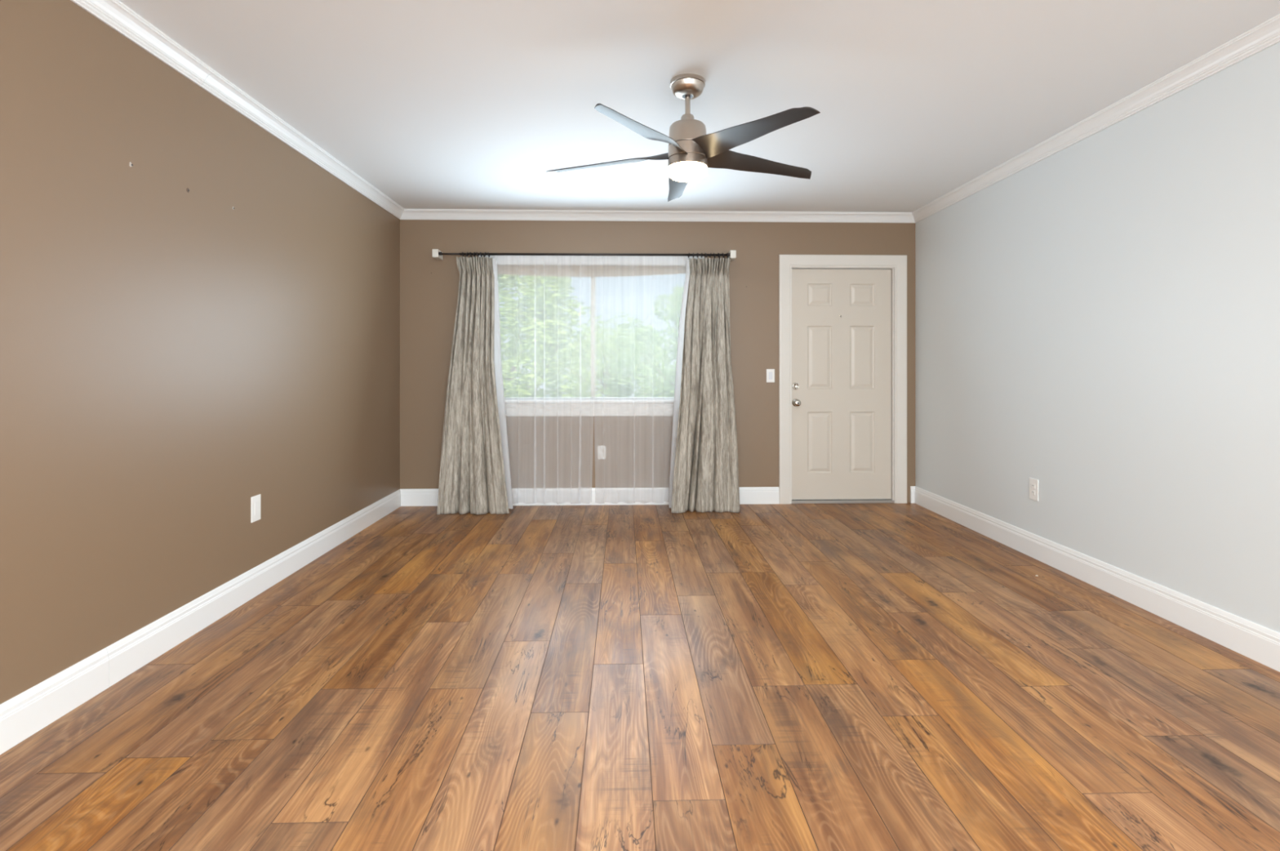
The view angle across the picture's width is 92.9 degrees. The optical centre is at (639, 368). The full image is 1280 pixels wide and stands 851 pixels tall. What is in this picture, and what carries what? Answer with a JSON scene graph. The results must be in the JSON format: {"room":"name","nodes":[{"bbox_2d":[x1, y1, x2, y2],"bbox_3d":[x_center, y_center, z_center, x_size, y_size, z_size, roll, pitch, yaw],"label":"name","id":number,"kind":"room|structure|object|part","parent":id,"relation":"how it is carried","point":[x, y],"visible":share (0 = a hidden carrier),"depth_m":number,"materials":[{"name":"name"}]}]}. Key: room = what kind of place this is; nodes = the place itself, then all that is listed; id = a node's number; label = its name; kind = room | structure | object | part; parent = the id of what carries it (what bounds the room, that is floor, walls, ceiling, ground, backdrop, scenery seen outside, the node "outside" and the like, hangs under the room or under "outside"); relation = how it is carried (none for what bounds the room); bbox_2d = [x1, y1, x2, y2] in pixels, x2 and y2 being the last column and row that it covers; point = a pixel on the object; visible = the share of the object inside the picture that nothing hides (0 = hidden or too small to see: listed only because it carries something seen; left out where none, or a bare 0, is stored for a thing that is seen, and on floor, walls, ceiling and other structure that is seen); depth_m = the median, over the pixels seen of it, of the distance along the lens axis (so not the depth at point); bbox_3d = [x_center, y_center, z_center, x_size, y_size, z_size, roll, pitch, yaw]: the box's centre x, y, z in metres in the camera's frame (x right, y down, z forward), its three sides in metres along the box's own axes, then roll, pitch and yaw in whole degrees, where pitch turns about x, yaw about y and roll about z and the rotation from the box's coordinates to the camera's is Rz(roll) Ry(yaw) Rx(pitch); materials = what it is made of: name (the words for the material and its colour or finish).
{"room":"empty living room","nodes":[
{"label":"empty living room","id":0,"kind":"room"},
{"bbox_2d":[0,0,399,703],"bbox_3d":[-2.020,-0.087,0.885,0.120,2.558,9.080,0,0,-2],"label":"wall","id":1,"kind":"structure","parent":0,"point":[172,357],"depth_m":2.51,"materials":[{"name":"brown paint"}]},
{"bbox_2d":[0,488,400,754],"bbox_3d":[-1.949,1.116,0.807,0.016,0.147,8.920,0,0,-2],"label":"baseboard","id":2,"kind":"structure","parent":1,"relation":"attached to","point":[27,713],"depth_m":2.49,"materials":[{"name":"white wood"}]},
{"bbox_2d":[70,0,404,219],"bbox_3d":[-1.926,-1.327,0.807,0.062,0.078,8.920,0,0,-2],"label":"trim","id":3,"kind":"structure","parent":1,"relation":"attached to","point":[116,15],"depth_m":2.85,"materials":[{"name":"white wood"}]},
{"bbox_2d":[250,493,260,522],"bbox_3d":[-2.018,0.735,3.197,0.008,0.134,0.080,0,0,-2],"label":"wall outlet","id":4,"kind":"object","parent":1,"relation":"attached to","point":[255,500],"visible":1,"depth_m":3.19,"materials":[{"name":"white plastic"}]},
{"bbox_2d":[254,501,258,515],"bbox_3d":[-2.016,0.735,3.197,0.002,0.066,0.033,0,0,-2],"label":"receptacle","id":5,"kind":"object","parent":4,"relation":"attached to","point":[256,503],"depth_m":3.20,"materials":[{"name":"white plastic"}]},
{"bbox_2d":[0,502,1279,850],"bbox_3d":[0.301,1.250,0.919,4.723,0.120,9.220,0,0,-2],"label":"floor","id":6,"kind":"structure","parent":0,"point":[835,676],"depth_m":2.12,"materials":[{"name":"laminate"}]},
{"bbox_2d":[400,219,915,502],"bbox_3d":[0.179,-0.087,5.402,4.523,2.558,0.150,0,0,-2],"label":"wall","id":7,"kind":"structure","parent":0,"point":[544,451],"depth_m":5.32,"materials":[{"name":"brown paint"}]},
{"bbox_2d":[432,248,736,261],"bbox_3d":[-0.468,-0.975,5.237,2.579,0.072,0.142,0,0,-2],"label":"curtain rod","id":8,"kind":"object","parent":7,"relation":"attached to","point":[437,254],"visible":0.99,"depth_m":5.18,"materials":[{"name":"brown metal"}]},
{"bbox_2d":[436,256,512,514],"bbox_3d":[-1.359,0.123,5.061,0.585,2.126,0.265,0,0,-2],"label":"drape","id":9,"kind":"object","parent":8,"relation":"hanging from","point":[475,477],"visible":1,"depth_m":5.00,"materials":[{"name":"fabric"}]},
{"bbox_3d":[-0.376,-0.972,5.192,2.305,0.024,0.021,0,0,-2],"label":"rod","id":10,"kind":"part","parent":8,"relation":"part of","materials":[{"name":"brown metal"}]},
{"bbox_2d":[668,257,739,513],"bbox_3d":[0.540,0.123,5.115,0.592,2.126,0.263,0,0,-2],"label":"drape","id":11,"kind":"object","parent":8,"relation":"hanging from","point":[704,477],"visible":1,"depth_m":5.06,"materials":[{"name":"fabric"}]},
{"bbox_2d":[400,486,779,506],"bbox_3d":[-0.428,1.116,5.302,3.302,0.147,0.016,0,0,-2],"label":"baseboard","id":12,"kind":"structure","parent":7,"relation":"attached to","point":[748,495],"depth_m":5.29,"materials":[{"name":"white wood"}]},
{"bbox_2d":[479,255,704,416],"bbox_3d":[-0.420,-0.289,5.357,1.993,1.408,0.184,0,0,-2],"label":"window","id":13,"kind":"structure","parent":7,"relation":"in","point":[593,406],"depth_m":5.29,"materials":[{"name":"white plastic"}]},
{"bbox_3d":[-0.419,0.344,5.343,1.993,0.144,0.155,0,0,-2],"label":"sill","id":14,"kind":"part","parent":13,"relation":"part of","materials":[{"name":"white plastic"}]},
{"bbox_3d":[-0.422,-0.318,5.420,1.789,1.180,0.050,0,0,-2],"label":"frame","id":15,"kind":"part","parent":13,"relation":"part of","materials":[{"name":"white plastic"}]},
{"bbox_2d":[497,265,685,276],"bbox_3d":[-0.420,-0.855,5.364,1.769,0.098,0.016,0,0,-2],"label":"window shade","id":16,"kind":"object","parent":13,"relation":"attached to","point":[529,270],"visible":0.89,"depth_m":5.36,"materials":[{"name":"white fabric"}]},
{"bbox_3d":[-0.416,-0.307,5.421,0.040,1.133,0.058,0,0,-2],"label":"meeting rail","id":17,"kind":"part","parent":13,"relation":"part of","materials":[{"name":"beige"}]},
{"bbox_2d":[597,445,605,458],"bbox_3d":[-0.334,0.733,5.308,0.072,0.117,0.008,0,0,-2],"label":"wall outlet","id":18,"kind":"object","parent":7,"relation":"attached to","point":[601,449],"visible":1,"depth_m":5.31,"materials":[{"name":"white plastic"}]},
{"bbox_2d":[400,208,915,222],"bbox_3d":[0.182,-1.327,5.295,4.522,0.078,0.062,0,0,-2],"label":"trim","id":19,"kind":"structure","parent":7,"relation":"attached to","point":[408,214],"depth_m":5.29,"materials":[{"name":"white wood"}]},
{"bbox_2d":[766,368,774,382],"bbox_3d":[1.148,0.064,5.348,0.072,0.117,0.009,0,0,-2],"label":"light switch","id":20,"kind":"object","parent":7,"relation":"attached to","point":[770,372],"visible":1,"depth_m":5.35,"materials":[{"name":"white plastic"}]},
{"bbox_2d":[791,268,891,499],"bbox_3d":[1.786,0.141,5.377,0.894,2.039,0.119,0,0,-2],"label":"door","id":21,"kind":"structure","parent":7,"relation":"in","point":[842,318],"depth_m":5.39,"materials":[{"name":"beige paint"}]},
{"bbox_3d":[1.380,0.303,5.347,0.068,0.068,0.070,0,0,-2],"label":"knob","id":22,"kind":"part","parent":21,"relation":"part of","materials":[{"name":"silver metal"}]},
{"bbox_2d":[778,254,906,503],"bbox_3d":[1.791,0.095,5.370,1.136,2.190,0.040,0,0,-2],"label":"trim","id":23,"kind":"structure","parent":7,"relation":"attached to","point":[899,262],"depth_m":5.35,"materials":[{"name":"white paint"}]},
{"bbox_2d":[791,498,894,503],"bbox_3d":[1.790,1.178,5.430,0.918,0.024,0.142,0,0,-2],"label":"trim","id":24,"kind":"structure","parent":7,"relation":"attached to","point":[820,500],"depth_m":5.37,"materials":[{"name":"grey"}]},
{"bbox_2d":[910,485,915,502],"bbox_3d":[2.418,1.116,5.380,0.047,0.147,0.016,0,0,-2],"label":"baseboard","id":25,"kind":"structure","parent":7,"relation":"attached to","point":[912,487],"depth_m":5.37,"materials":[{"name":"white wood"}]},
{"bbox_2d":[118,0,1279,212],"bbox_3d":[0.302,-1.441,0.889,4.763,0.150,9.200,0,0,-2],"label":"ceiling","id":26,"kind":"structure","parent":0,"point":[433,104],"depth_m":2.87,"materials":[{"name":"white paint"}]},
{"bbox_2d":[546,73,820,201],"bbox_3d":[0.212,-1.134,2.953,1.365,0.464,1.323,0,0,-2],"label":"ceiling fan","id":27,"kind":"object","parent":26,"relation":"hanging from","point":[690,153],"visible":1,"depth_m":2.82,"materials":[{"name":"silver metal"}]},
{"bbox_3d":[-0.154,-1.022,3.006,0.643,0.069,0.131,0,0,16],"label":"blade","id":28,"kind":"part","parent":27,"relation":"part of","materials":[{"name":"grey metal"}]},
{"bbox_3d":[0.006,-1.022,2.568,0.131,0.069,0.643,0,0,34],"label":"blade","id":29,"kind":"part","parent":27,"relation":"part of","materials":[{"name":"grey metal"}]},
{"bbox_3d":[0.214,-1.022,3.293,0.131,0.068,0.643,0,0,-2],"label":"blade","id":30,"kind":"part","parent":27,"relation":"part of","materials":[{"name":"grey metal"}]},
{"bbox_2d":[668,161,706,182],"bbox_3d":[0.227,-0.930,2.897,0.185,0.057,0.185,0,0,-2],"label":"diffuser","id":31,"kind":"object","parent":27,"relation":"attached to","point":[682,171],"depth_m":2.84,"materials":[{"name":"white glass"}]},
{"bbox_3d":[0.471,-1.022,2.585,0.131,0.069,0.643,0,0,-38],"label":"blade","id":32,"kind":"part","parent":27,"relation":"part of","materials":[{"name":"grey"}]},
{"bbox_3d":[0.599,-1.022,3.033,0.643,0.069,0.131,0,0,-20],"label":"blade","id":33,"kind":"part","parent":27,"relation":"part of","materials":[{"name":"grey"}]},
{"bbox_2d":[915,41,1279,632],"bbox_3d":[2.621,-0.087,1.012,0.120,2.558,9.080,0,0,-2],"label":"wall","id":34,"kind":"structure","parent":0,"point":[1097,322],"depth_m":3.10,"materials":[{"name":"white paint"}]},
{"bbox_2d":[1029,477,1038,501],"bbox_3d":[2.480,0.761,3.830,0.008,0.134,0.080,0,0,-2],"label":"wall outlet","id":35,"kind":"object","parent":34,"relation":"attached to","point":[1033,483],"visible":1,"depth_m":3.83,"materials":[{"name":"white plastic"}]},
{"bbox_2d":[911,13,1279,222],"bbox_3d":[2.532,-1.327,0.929,0.062,0.078,8.920,0,0,-2],"label":"trim","id":36,"kind":"structure","parent":34,"relation":"attached to","point":[1266,34],"depth_m":3.06,"materials":[{"name":"white wood"}]},
{"bbox_2d":[914,485,1279,671],"bbox_3d":[2.555,1.116,0.930,0.016,0.147,8.920,0,0,-2],"label":"baseboard","id":37,"kind":"structure","parent":34,"relation":"attached to","point":[1258,642],"depth_m":3.09,"materials":[{"name":"white wood"}]},
{"label":"outside","id":38,"kind":"structure","parent":0,"visible":0},
{"bbox_2d":[497,274,605,397],"bbox_3d":[-3.049,0.433,13.433,4.868,7.526,4.935,0,0,29],"label":"tree","id":39,"kind":"object","parent":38,"point":[543,331],"visible":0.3,"depth_m":12.36,"materials":[{"name":"green plant"}]},
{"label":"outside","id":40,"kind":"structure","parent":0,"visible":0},
{"bbox_2d":[601,284,684,397],"bbox_3d":[1.822,0.721,20.332,6.358,7.179,5.980,0,0,32],"label":"tree","id":41,"kind":"object","parent":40,"point":[666,389],"visible":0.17,"depth_m":19.81,"materials":[{"name":"green plant"}]},
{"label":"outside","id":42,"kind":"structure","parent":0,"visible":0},
{"bbox_2d":[533,311,676,397],"bbox_3d":[-1.584,0.925,28.901,7.515,7.458,7.722,0,0,-2],"label":"tree","id":43,"kind":"object","parent":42,"point":[600,375],"visible":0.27,"depth_m":27.85,"materials":[{"name":"green plant"}]}
]}

